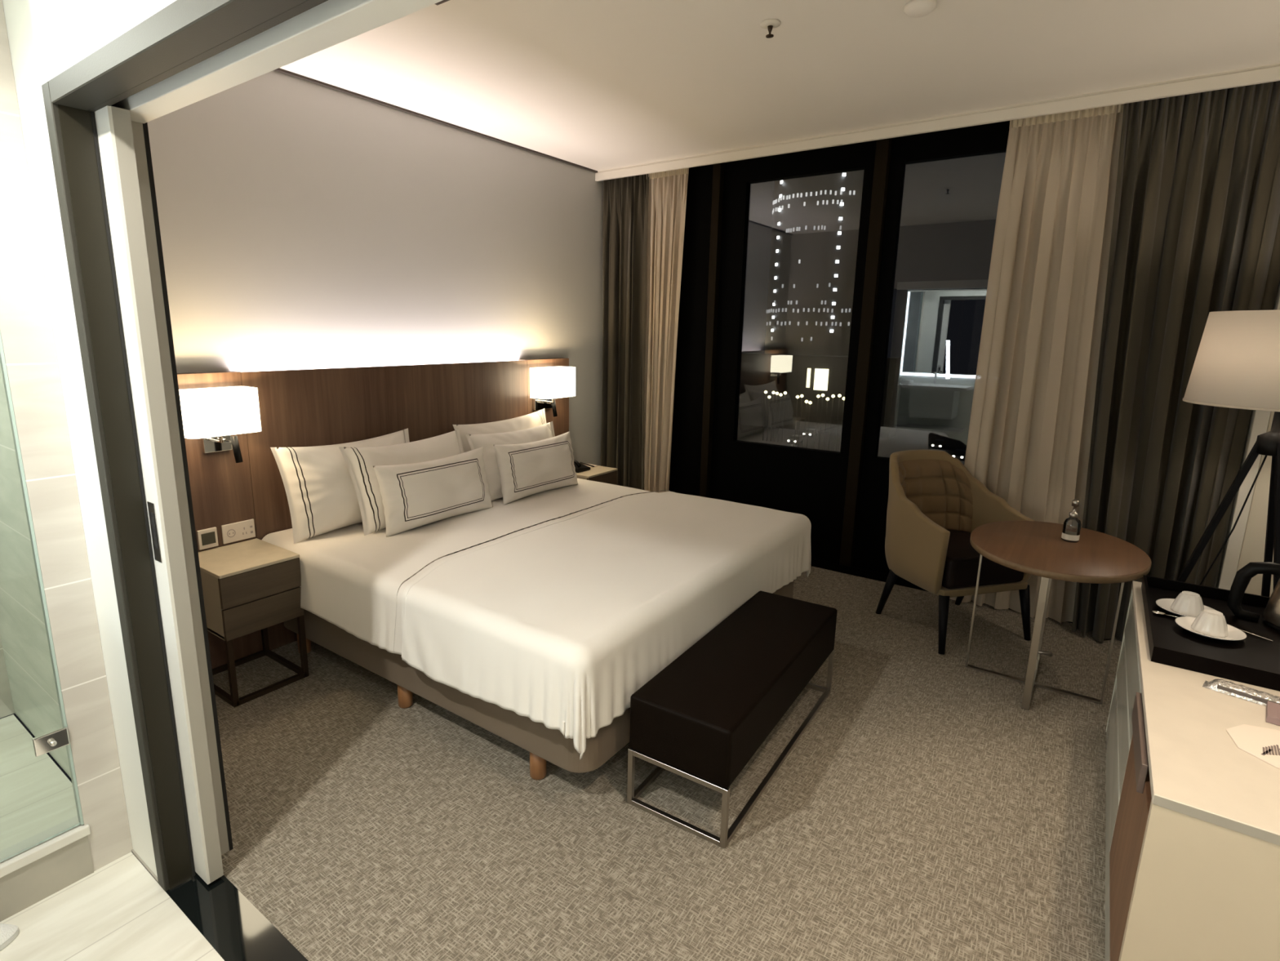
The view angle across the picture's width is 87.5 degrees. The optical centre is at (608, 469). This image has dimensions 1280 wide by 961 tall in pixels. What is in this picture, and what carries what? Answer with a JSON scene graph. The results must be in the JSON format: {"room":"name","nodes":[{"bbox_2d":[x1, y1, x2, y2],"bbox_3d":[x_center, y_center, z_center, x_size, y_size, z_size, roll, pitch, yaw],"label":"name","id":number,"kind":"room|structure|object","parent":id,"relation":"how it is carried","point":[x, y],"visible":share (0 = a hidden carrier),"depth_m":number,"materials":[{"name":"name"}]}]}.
{"room":"hotel room","nodes":[
{"label":"hotel room","id":0,"kind":"room"},
{"bbox_2d":[0,635,14,717],"bbox_3d":[-2.662,-0.157,1.932,0.038,2.450,1.160,9,14,35],"label":"wall","id":1,"kind":"structure","parent":0,"point":[6,708],"depth_m":2.58,"materials":[{"name":"tile"}]},
{"bbox_2d":[0,364,71,777],"bbox_3d":[-1.844,-0.175,2.066,1.121,2.450,0.055,9,14,35],"label":"wall","id":2,"kind":"structure","parent":0,"point":[23,633],"depth_m":2.25,"materials":[{"name":"tile"}]},
{"bbox_2d":[2,0,176,876],"bbox_3d":[-0.135,0.103,0.845,3.105,2.450,0.055,9,14,35],"label":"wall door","id":3,"kind":"structure","parent":2,"relation":"in","point":[46,37],"depth_m":1.56,"materials":[{"name":"white paint"}]},
{"bbox_2d":[41,0,328,890],"bbox_3d":[-0.390,0.256,1.073,3.400,2.050,0.079,9,14,35],"label":"door frame","id":4,"kind":"structure","parent":2,"relation":"attached to","point":[76,124],"depth_m":1.52,"materials":[{"name":"black metal"}]},
{"bbox_2d":[0,0,133,871],"bbox_3d":[-1.417,-0.086,1.667,0.050,2.450,0.098,9,14,35],"label":"tiled wall","id":5,"kind":"structure","parent":0,"point":[26,330],"depth_m":1.68,"materials":[{"name":"tile"}]},
{"bbox_2d":[0,332,84,862],"bbox_3d":[-1.721,0.124,1.244,0.042,1.895,0.996,9,14,35],"label":"screen","id":6,"kind":"object","parent":5,"relation":"attached to","point":[55,739],"visible":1,"depth_m":1.72,"materials":[{"name":"clear glass"}]},
{"bbox_2d":[131,848,158,881],"bbox_3d":[-1.310,1.118,1.887,0.185,0.006,0.004,9,14,35],"label":"baseboard","id":7,"kind":"structure","parent":5,"relation":"attached to","point":[135,854],"depth_m":1.89,"materials":[{"name":"beige wood"}]},
{"bbox_2d":[0,714,224,960],"bbox_3d":[-0.962,1.352,0.950,4.232,0.060,1.140,9,14,35],"label":"floor","id":8,"kind":"structure","parent":0,"point":[118,911],"depth_m":1.76,"materials":[{"name":"tile"}]},
{"bbox_2d":[0,923,18,950],"bbox_3d":[-1.600,1.155,1.514,0.100,0.080,0.400,9,14,35],"label":"slipper","id":9,"kind":"object","parent":8,"relation":"on","point":[8,932],"visible":1,"depth_m":1.65,"materials":[{"name":"white fabric"}]},
{"bbox_2d":[0,815,93,921],"bbox_3d":[-1.769,1.129,1.454,0.075,0.150,1.055,9,14,35],"label":"shower curb","id":10,"kind":"object","parent":8,"relation":"on","point":[38,872],"visible":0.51,"depth_m":1.77,"materials":[{"name":"stone"}]},
{"bbox_2d":[93,104,229,884],"bbox_3d":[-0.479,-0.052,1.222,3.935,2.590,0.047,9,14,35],"label":"sliding door","id":11,"kind":"structure","parent":0,"point":[137,127],"depth_m":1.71,"materials":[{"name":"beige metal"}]},
{"bbox_2d":[169,877,191,890],"bbox_3d":[-1.171,1.134,1.827,0.004,0.004,0.054,9,14,35],"label":"trim","id":12,"kind":"structure","parent":11,"relation":"attached to","point":[188,878],"depth_m":1.82,"materials":[{"name":"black metal"}]},
{"bbox_2d":[142,122,233,850],"bbox_3d":[-1.106,0.149,1.763,0.042,1.960,0.010,9,14,35],"label":"trim","id":13,"kind":"structure","parent":11,"relation":"attached to","point":[144,125],"depth_m":1.72,"materials":[{"name":"black metal"}]},
{"bbox_2d":[164,871,308,960],"bbox_3d":[-0.083,1.335,1.086,2.775,0.061,0.120,9,14,35],"label":"threshold","id":14,"kind":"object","parent":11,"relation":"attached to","point":[228,921],"depth_m":1.71,"materials":[{"name":"black stone"}]},
{"bbox_2d":[113,0,443,123],"bbox_3d":[-0.019,-0.659,0.750,2.668,0.077,0.058,9,14,35],"label":"trim","id":15,"kind":"structure","parent":11,"relation":"attached to","point":[331,23],"depth_m":1.14,"materials":[{"name":"white paint"}]},
{"bbox_2d":[147,70,604,465],"bbox_3d":[-1.033,-0.602,3.821,0.100,2.590,3.585,9,14,35],"label":"wall","id":16,"kind":"structure","parent":0,"point":[304,224],"depth_m":3.34,"materials":[{"name":"grey paint"}]},
{"bbox_2d":[177,357,568,668],"bbox_3d":[-1.147,0.087,3.661,0.077,1.300,2.810,9,14,35],"label":"headboard","id":17,"kind":"object","parent":16,"relation":"attached to","point":[304,407],"visible":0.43,"depth_m":3.18,"materials":[{"name":"brown wood"}]},
{"bbox_2d":[196,526,218,550],"bbox_3d":[-1.708,0.294,2.844,0.014,0.083,0.075,9,14,35],"label":"thermostat","id":18,"kind":"object","parent":17,"relation":"attached to","point":[206,538],"visible":1,"depth_m":2.84,"materials":[{"name":"beige plastic"}]},
{"bbox_2d":[178,386,261,462],"bbox_3d":[-1.601,-0.172,2.736,0.186,0.312,0.283,9,14,35],"label":"wall lamp","id":19,"kind":"object","parent":17,"relation":"attached to","point":[211,415],"visible":0.91,"depth_m":2.68,"materials":[{"name":"white fabric"}]},
{"bbox_2d":[221,519,255,543],"bbox_3d":[-1.633,0.274,2.947,0.009,0.083,0.137,9,14,35],"label":"wall socket","id":20,"kind":"object","parent":17,"relation":"attached to","point":[235,531],"visible":1,"depth_m":2.94,"materials":[{"name":"beige plastic"}]},
{"bbox_2d":[529,366,575,416],"bbox_3d":[-0.378,-0.503,4.372,0.186,0.322,0.313,9,14,35],"label":"wall lamp","id":21,"kind":"object","parent":17,"relation":"attached to","point":[547,384],"visible":1,"depth_m":4.27,"materials":[{"name":"white fabric"}]},
{"bbox_2d":[275,67,597,173],"bbox_3d":[-1.057,-1.848,3.402,0.017,0.040,3.285,9,14,35],"label":"trim","id":22,"kind":"structure","parent":16,"relation":"attached to","point":[281,70],"depth_m":3.48,"materials":[{"name":"grey paint"}]},
{"bbox_2d":[595,62,1279,181],"bbox_3d":[1.497,-1.864,3.575,3.935,0.173,0.026,9,14,35],"label":"trim","id":23,"kind":"structure","parent":16,"relation":"attached to","point":[1270,73],"depth_m":3.32,"materials":[{"name":"beige paint"}]},
{"bbox_2d":[600,173,649,489],"bbox_3d":[0.112,-0.831,4.893,0.411,2.610,0.123,9,14,35],"label":"curtain","id":24,"kind":"object","parent":23,"relation":"hanging from","point":[625,199],"visible":0.88,"depth_m":4.85,"materials":[{"name":"brown fabric"}]},
{"bbox_2d":[1071,80,1279,642],"bbox_3d":[2.571,-0.421,3.086,0.651,2.610,0.206,9,14,35],"label":"curtain","id":25,"kind":"object","parent":23,"relation":"hanging from","point":[1196,226],"visible":0.83,"depth_m":3.06,"materials":[{"name":"brown fabric"}]},
{"bbox_2d":[213,565,1121,960],"bbox_3d":[0.537,0.970,2.876,3.935,0.060,3.560,9,14,35],"label":"floor","id":26,"kind":"structure","parent":0,"point":[922,812],"depth_m":2.08,"materials":[{"name":"carpet"}]},
{"bbox_2d":[198,537,309,706],"bbox_3d":[-1.545,0.633,2.845,0.360,0.558,0.322,9,14,35],"label":"bedside table","id":27,"kind":"object","parent":26,"relation":"on","point":[252,585],"visible":0.84,"depth_m":2.72,"materials":[{"name":"beige laminate"}]},
{"bbox_2d":[284,579,794,779],"bbox_3d":[-0.284,0.558,3.296,1.853,0.553,1.810,9,14,35],"label":"bed","id":28,"kind":"object","parent":26,"relation":"on","point":[543,743],"visible":0.14,"depth_m":2.36,"materials":[{"name":"brown fabric"}]},
{"bbox_2d":[262,478,657,654],"bbox_3d":[-0.599,0.347,3.490,1.051,0.264,1.945,9,14,35],"label":"sheet","id":29,"kind":"object","parent":28,"relation":"on","point":[351,580],"visible":0.47,"depth_m":2.84,"materials":[{"name":"white fabric"}]},
{"bbox_2d":[270,427,409,543],"bbox_3d":[-1.220,0.054,3.202,0.224,0.414,0.747,7,13,29],"label":"pillow","id":30,"kind":"object","parent":29,"relation":"on","point":[322,495],"visible":0.56,"depth_m":2.98,"materials":[{"name":"white fabric"}]},
{"bbox_2d":[338,429,463,535],"bbox_3d":[-0.967,0.041,3.322,0.232,0.393,0.730,10,15,39],"label":"pillow","id":31,"kind":"object","parent":29,"relation":"on","point":[360,462],"visible":0.44,"depth_m":3.10,"materials":[{"name":"white fabric"}]},
{"bbox_2d":[373,446,493,537],"bbox_3d":[-0.836,0.095,3.272,0.175,0.323,0.674,7,14,29],"label":"pillow","id":32,"kind":"object","parent":29,"relation":"on","point":[415,495],"visible":1,"depth_m":3.16,"materials":[{"name":"white fabric"}]},
{"bbox_2d":[453,408,546,452],"bbox_3d":[-0.595,-0.113,4.061,0.225,0.440,0.782,12,16,42],"label":"pillow","id":33,"kind":"object","parent":29,"relation":"on","point":[538,418],"visible":0.22,"depth_m":3.96,"materials":[{"name":"white fabric"}]},
{"bbox_2d":[465,421,555,501],"bbox_3d":[-0.501,-0.053,3.891,0.226,0.369,0.722,9,14,34],"label":"pillow","id":34,"kind":"object","parent":29,"relation":"on","point":[545,431],"visible":0.4,"depth_m":3.67,"materials":[{"name":"white fabric"}]},
{"bbox_2d":[493,431,577,504],"bbox_3d":[-0.416,-0.021,3.846,0.176,0.323,0.641,10,15,36],"label":"pillow","id":35,"kind":"object","parent":29,"relation":"on","point":[528,468],"visible":1,"depth_m":3.75,"materials":[{"name":"white fabric"}]},
{"bbox_2d":[393,489,811,759],"bbox_3d":[0.103,0.483,2.992,0.990,0.353,1.994,9,14,35],"label":"duvet","id":36,"kind":"object","parent":28,"relation":"on","point":[557,624],"visible":0.98,"depth_m":2.40,"materials":[{"name":"white fabric"}]},
{"bbox_2d":[576,462,617,484],"bbox_3d":[-0.186,0.271,4.664,0.360,0.558,0.327,9,14,35],"label":"bedside table","id":37,"kind":"object","parent":26,"relation":"on","point":[597,473],"visible":0.13,"depth_m":4.53,"materials":[{"name":"beige laminate"}]},
{"bbox_2d":[573,459,590,472],"bbox_3d":[-0.231,-0.041,4.563,0.163,0.093,0.140,9,14,35],"label":"telephone","id":38,"kind":"object","parent":37,"relation":"on","point":[580,467],"visible":0.5,"depth_m":4.50,"materials":[{"name":"black plastic"}]},
{"bbox_2d":[626,591,837,848],"bbox_3d":[0.503,0.828,2.466,0.344,0.384,1.070,9,14,33],"label":"bench","id":39,"kind":"object","parent":26,"relation":"on","point":[700,719],"visible":1,"depth_m":2.16,"materials":[{"name":"black leather"}]},
{"bbox_2d":[875,449,1035,654],"bbox_3d":[1.775,0.385,3.457,0.584,0.888,0.610,-3,12,-15],"label":"armchair","id":40,"kind":"object","parent":26,"relation":"on","point":[935,504],"visible":0.91,"depth_m":3.43,"materials":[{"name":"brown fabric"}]},
{"bbox_2d":[897,459,973,533],"bbox_3d":[1.726,0.153,3.598,0.486,0.395,0.133,-3,12,-15],"label":"cushion","id":41,"kind":"object","parent":40,"relation":"on","point":[942,490],"depth_m":3.62,"materials":[{"name":"brown fabric"}]},
{"bbox_2d":[941,529,1023,588],"bbox_3d":[1.781,0.451,3.446,0.457,0.155,0.450,-3,12,-15],"label":"seat cushion","id":42,"kind":"object","parent":40,"relation":"on","point":[962,560],"depth_m":3.24,"materials":[{"name":"black leather"}]},
{"bbox_2d":[965,520,1151,710],"bbox_3d":[1.863,0.630,2.857,0.626,0.644,0.787,9,14,35],"label":"round table","id":43,"kind":"object","parent":26,"relation":"on","point":[1036,548],"visible":1,"depth_m":2.71,"materials":[{"name":"brown wood"}]},
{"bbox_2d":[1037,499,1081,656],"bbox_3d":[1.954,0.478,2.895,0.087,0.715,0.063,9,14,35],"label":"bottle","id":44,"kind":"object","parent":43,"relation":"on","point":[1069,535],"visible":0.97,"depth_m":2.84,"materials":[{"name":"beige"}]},
{"bbox_2d":[1061,516,1081,542],"bbox_3d":[1.967,0.251,2.840,0.063,0.108,0.063,9,14,35],"label":"label","id":45,"kind":"object","parent":44,"relation":"on","point":[1069,535],"depth_m":2.84,"materials":[{"name":"beige paper"}]},
{"bbox_2d":[1104,580,1279,960],"bbox_3d":[1.776,0.873,1.773,0.686,0.613,1.463,9,14,35],"label":"cabinet","id":46,"kind":"object","parent":26,"relation":"on","point":[1193,816],"visible":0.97,"depth_m":1.37,"materials":[{"name":"beige wood"}]},
{"bbox_2d":[1131,580,1279,835],"bbox_3d":[1.785,0.583,1.710,0.676,0.021,1.462,9,14,35],"label":"countertop","id":47,"kind":"structure","parent":46,"relation":"on","point":[1193,760],"depth_m":1.48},
{"bbox_2d":[1141,574,1279,690],"bbox_3d":[1.931,0.493,1.986,0.525,0.045,0.700,9,14,35],"label":"serving tray","id":48,"kind":"object","parent":46,"relation":"on","point":[1254,660],"visible":0.84,"depth_m":1.96,"materials":[{"name":"black paint"}]},
{"bbox_2d":[1151,610,1177,617],"bbox_3d":[1.802,0.470,2.116,0.130,0.006,0.024,11,15,40],"label":"teaspoon","id":49,"kind":"object","parent":48,"relation":"on","point":[1153,611],"visible":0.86,"depth_m":2.15,"materials":[{"name":"silver metal"}]},
{"bbox_2d":[1155,598,1216,617],"bbox_3d":[1.865,0.457,2.155,0.162,0.018,0.162,9,14,35],"label":"saucer","id":50,"kind":"object","parent":48,"relation":"on","point":[1165,603],"visible":0.36,"depth_m":2.19,"materials":[{"name":"white ceramic"}]},
{"bbox_2d":[1170,591,1204,617],"bbox_3d":[1.865,0.429,2.150,0.086,0.062,0.089,-5,13,-26],"label":"cup","id":51,"kind":"object","parent":50,"relation":"on","point":[1187,602],"visible":0.98,"depth_m":2.13,"materials":[{"name":"white ceramic"}]},
{"bbox_2d":[1175,616,1246,640],"bbox_3d":[1.809,0.486,2.013,0.162,0.018,0.162,9,14,35],"label":"saucer","id":52,"kind":"object","parent":48,"relation":"on","point":[1234,633],"visible":0.57,"depth_m":2.00,"materials":[{"name":"white ceramic"}]},
{"bbox_2d":[1191,608,1228,637],"bbox_3d":[1.808,0.458,2.009,0.086,0.062,0.089,-5,13,-26],"label":"cup","id":53,"kind":"object","parent":52,"relation":"on","point":[1210,622],"visible":1,"depth_m":1.99,"materials":[{"name":"white ceramic"}]},
{"bbox_2d":[1229,624,1272,641],"bbox_3d":[1.923,0.492,2.020,0.024,0.006,0.130,-4,13,-23],"label":"teaspoon","id":54,"kind":"object","parent":48,"relation":"on","point":[1229,624],"visible":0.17,"depth_m":1.99,"materials":[{"name":"silver metal"}]},
{"bbox_2d":[1226,561,1279,631],"bbox_3d":[2.087,0.387,2.057,0.252,0.214,0.166,9,14,35],"label":"kettle","id":55,"kind":"object","parent":48,"relation":"on","point":[1271,614],"visible":1,"depth_m":2.09,"materials":[{"name":"black plastic"}]},
{"bbox_2d":[1202,679,1279,706],"bbox_3d":[1.648,0.573,1.643,0.048,0.022,0.280,-9,15,-40],"label":"packet","id":56,"kind":"object","parent":46,"relation":"on","point":[1242,691],"visible":0.99,"depth_m":1.68,"materials":[{"name":"grey metal"}]},
{"bbox_2d":[1226,724,1279,768],"bbox_3d":[1.506,0.627,1.421,0.256,0.003,0.266,4,12,16],"label":"paper card","id":57,"kind":"object","parent":46,"relation":"on","point":[1262,743],"visible":1,"depth_m":1.50,"materials":[{"name":"beige paper"}]},
{"bbox_2d":[1261,744,1279,755],"bbox_3d":[1.470,0.616,1.464,0.109,0.001,0.043,1,12,2],"label":"print","id":58,"kind":"object","parent":57,"relation":"on","point":[1266,749],"depth_m":1.46,"materials":[{"name":"grey paper"}]},
{"bbox_2d":[1266,701,1279,725],"bbox_3d":[1.632,0.592,1.559,0.140,0.017,0.090,12,16,43],"label":"box","id":59,"kind":"object","parent":46,"relation":"on","point":[1273,709],"visible":1,"depth_m":1.58,"materials":[{"name":"pink cardboard"}]},
{"bbox_2d":[1111,310,1279,693],"bbox_3d":[2.384,0.230,2.505,0.590,1.596,0.571,9,14,35],"label":"floor lamp","id":60,"kind":"object","parent":26,"relation":"on","point":[1237,364],"visible":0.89,"depth_m":2.36,"materials":[{"name":"fabric"}]},
{"bbox_2d":[280,0,1279,170],"bbox_3d":[0.535,-1.594,2.188,4.017,0.060,3.405,9,14,35],"label":"ceiling","id":61,"kind":"structure","parent":0,"point":[597,85],"depth_m":2.75,"materials":[{"name":"white paint"}]},
{"bbox_2d":[435,0,449,5],"bbox_3d":[-0.578,-1.574,2.199,0.120,0.012,0.132,9,14,35],"label":"ceiling vent","id":62,"kind":"object","parent":61,"relation":"in","point":[443,1],"visible":0.38,"depth_m":2.27,"materials":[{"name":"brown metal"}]},
{"bbox_2d":[760,18,780,38],"bbox_3d":[0.583,-1.589,2.418,0.072,0.043,0.072,9,14,35],"label":"sprinkler","id":63,"kind":"object","parent":61,"relation":"attached to","point":[770,24],"visible":1,"depth_m":2.41,"materials":[{"name":"beige paint"}]},
{"bbox_2d":[903,0,936,17],"bbox_3d":[1.054,-1.558,2.265,0.100,0.028,0.100,9,14,35],"label":"smoke detector","id":64,"kind":"object","parent":61,"relation":"attached to","point":[913,8],"visible":1,"depth_m":2.24,"materials":[{"name":"white paint"}]},
{"bbox_2d":[1235,411,1274,596],"bbox_3d":[3.057,-0.361,2.903,0.250,2.600,0.180,9,14,35],"label":"wall","id":65,"kind":"structure","parent":0,"point":[1252,550],"depth_m":3.01,"materials":[{"name":"beige paint"}]},
{"bbox_2d":[668,120,1279,622],"bbox_3d":[1.561,-0.668,3.937,3.935,2.740,0.175,9,14,35],"label":"window","id":66,"kind":"structure","parent":65,"relation":"in","point":[811,483],"depth_m":4.26,"materials":[{"name":"black"}]},
{"bbox_3d":[1.629,-1.986,3.646,4.035,0.040,0.280,9,14,35],"label":"ceiling","id":67,"kind":"structure","parent":0,"visible":0},
{"bbox_2d":[643,168,688,492],"bbox_3d":[0.378,-0.798,4.741,0.335,2.615,0.071,9,14,35],"label":"curtain","id":68,"kind":"object","parent":67,"relation":"hanging from","point":[667,199],"visible":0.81,"depth_m":4.68,"materials":[{"name":"fabric"}]},
{"bbox_2d":[949,103,1124,622],"bbox_3d":[2.221,-0.500,3.428,0.617,2.615,0.074,9,14,35],"label":"curtain","id":69,"kind":"object","parent":67,"relation":"hanging from","point":[1030,427],"visible":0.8,"depth_m":3.39,"materials":[{"name":"fabric"}]},
{"label":"outside","id":70,"kind":"structure","parent":0,"visible":0},
{"bbox_2d":[737,370,976,464],"bbox_3d":[101.229,-23.037,223.148,500.000,0.500,360.000,9,14,35],"label":"ground","id":71,"kind":"structure","parent":70,"point":[932,406],"depth_m":166.39,"materials":[{"name":"black"}]},
{"bbox_2d":[762,390,767,440],"bbox_3d":[31.120,-10.707,133.881,0.609,10.041,0.640,9,14,35],"label":"street lamp","id":72,"kind":"object","parent":71,"relation":"on","point":[766,391],"visible":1,"depth_m":133.68,"materials":[{"name":"black metal"}]},
{"bbox_2d":[766,395,770,440],"bbox_3d":[31.760,-10.153,133.513,0.609,9.124,0.640,9,14,35],"label":"street lamp","id":73,"kind":"object","parent":71,"relation":"on","point":[769,396],"visible":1,"depth_m":133.36,"materials":[{"name":"black metal"}]},
{"bbox_2d":[769,391,774,441],"bbox_3d":[32.427,-10.500,132.946,0.609,10.052,0.640,9,14,35],"label":"street lamp","id":74,"kind":"object","parent":71,"relation":"on","point":[773,392],"visible":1,"depth_m":132.84,"materials":[{"name":"black metal"}]},
{"bbox_2d":[773,391,778,441],"bbox_3d":[33.033,-10.348,132.523,0.609,9.943,0.640,9,14,35],"label":"street lamp","id":75,"kind":"object","parent":71,"relation":"on","point":[776,393],"visible":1,"depth_m":132.34,"materials":[{"name":"black metal"}]},
{"bbox_2d":[777,393,782,442],"bbox_3d":[33.660,-10.139,132.097,0.609,9.724,0.640,9,14,35],"label":"street lamp","id":76,"kind":"object","parent":71,"relation":"on","point":[780,394],"visible":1,"depth_m":131.96,"materials":[{"name":"black metal"}]},
{"bbox_2d":[781,391,786,442],"bbox_3d":[34.368,-10.226,131.551,0.609,10.137,0.640,9,14,35],"label":"street lamp","id":77,"kind":"object","parent":71,"relation":"on","point":[784,393],"visible":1,"depth_m":131.32,"materials":[{"name":"black metal"}]},
{"bbox_2d":[787,434,803,444],"bbox_3d":[36.852,-5.867,131.940,1.800,1.492,4.520,9,14,35],"label":"car","id":78,"kind":"object","parent":71,"relation":"on","point":[791,439],"visible":0.81,"depth_m":131.24,"materials":[{"name":"grey paint"}]},
{"bbox_2d":[793,395,799,446],"bbox_3d":[35.646,-9.186,127.468,0.609,9.801,0.640,9,14,35],"label":"street lamp","id":79,"kind":"object","parent":71,"relation":"on","point":[797,396],"visible":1,"depth_m":127.31,"materials":[{"name":"black metal"}]},
{"bbox_2d":[797,394,803,447],"bbox_3d":[36.228,-9.151,126.731,0.609,10.050,0.640,9,14,35],"label":"street lamp","id":80,"kind":"object","parent":71,"relation":"on","point":[801,395],"visible":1,"depth_m":126.54,"materials":[{"name":"black metal"}]},
{"bbox_2d":[802,400,808,447],"bbox_3d":[36.891,-8.482,125.869,0.609,9.109,0.640,9,14,35],"label":"street lamp","id":81,"kind":"object","parent":71,"relation":"on","point":[806,401],"visible":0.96,"depth_m":125.67,"materials":[{"name":"black metal"}]},
{"bbox_2d":[806,400,812,448],"bbox_3d":[37.393,-8.269,125.206,0.609,8.976,0.640,9,14,35],"label":"street lamp","id":82,"kind":"object","parent":71,"relation":"on","point":[810,402],"visible":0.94,"depth_m":125.03,"materials":[{"name":"black metal"}]},
{"bbox_2d":[803,427,817,437],"bbox_3d":[42.509,-7.685,141.003,1.800,1.492,4.520,9,14,35],"label":"car","id":83,"kind":"object","parent":71,"relation":"on","point":[811,432],"visible":0.82,"depth_m":140.27,"materials":[{"name":"grey paint"}]},
{"bbox_2d":[764,169,863,355],"bbox_3d":[61.156,-59.583,193.814,28.400,82.000,28.676,9,14,35],"label":"tower block","id":84,"kind":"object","parent":71,"relation":"on","point":[815,232],"visible":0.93,"depth_m":182.81,"materials":[{"name":"grey glass"}]},
{"bbox_2d":[813,394,820,448],"bbox_3d":[38.972,-8.924,125.572,0.609,10.149,0.640,9,14,35],"label":"street lamp","id":85,"kind":"object","parent":71,"relation":"on","point":[818,396],"visible":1,"depth_m":125.37,"materials":[{"name":"black metal"}]},
{"bbox_2d":[737,352,903,439],"bbox_3d":[45.639,-17.041,149.329,35.000,16.500,6.400,9,14,35],"label":"pavilion","id":86,"kind":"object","parent":71,"relation":"on","point":[808,375],"visible":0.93,"depth_m":147.94,"materials":[{"name":"black"}]},
{"bbox_2d":[817,393,824,448],"bbox_3d":[39.587,-8.906,124.893,0.609,10.407,0.640,9,14,35],"label":"street lamp","id":87,"kind":"object","parent":71,"relation":"on","point":[822,394],"visible":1,"depth_m":124.73,"materials":[{"name":"black metal"}]},
{"bbox_2d":[822,397,829,449],"bbox_3d":[40.152,-8.388,123.864,0.609,9.828,0.640,9,14,35],"label":"street lamp","id":88,"kind":"object","parent":71,"relation":"on","point":[827,398],"visible":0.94,"depth_m":123.68,"materials":[{"name":"black metal"}]},
{"bbox_2d":[828,394,835,450],"bbox_3d":[41.076,-8.616,123.660,0.609,10.382,0.640,9,14,35],"label":"street lamp","id":89,"kind":"object","parent":71,"relation":"on","point":[833,396],"visible":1,"depth_m":123.44,"materials":[{"name":"black metal"}]},
{"bbox_2d":[834,394,841,450],"bbox_3d":[42.076,-8.575,123.177,0.609,10.526,0.640,9,14,35],"label":"street lamp","id":90,"kind":"object","parent":71,"relation":"on","point":[838,395],"visible":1,"depth_m":123.03,"materials":[{"name":"black metal"}]},
{"bbox_2d":[839,396,844,451],"bbox_3d":[42.687,-8.200,122.514,0.609,10.078,0.640,9,14,35],"label":"street lamp","id":91,"kind":"object","parent":71,"relation":"on","point":[843,397],"visible":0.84,"depth_m":122.36,"materials":[{"name":"black metal"}]},
{"bbox_2d":[931,439,946,448],"bbox_3d":[63.490,-4.836,128.679,1.800,1.492,4.520,9,14,35],"label":"car","id":92,"kind":"object","parent":71,"relation":"on","point":[940,443],"visible":1,"depth_m":127.86,"materials":[{"name":"grey paint"}]},
{"bbox_2d":[952,448,966,460],"bbox_3d":[61.736,-2.536,117.554,1.800,1.492,4.520,9,14,35],"label":"car","id":93,"kind":"object","parent":71,"relation":"on","point":[958,453],"visible":0.74,"depth_m":116.60,"materials":[{"name":"grey paint"}]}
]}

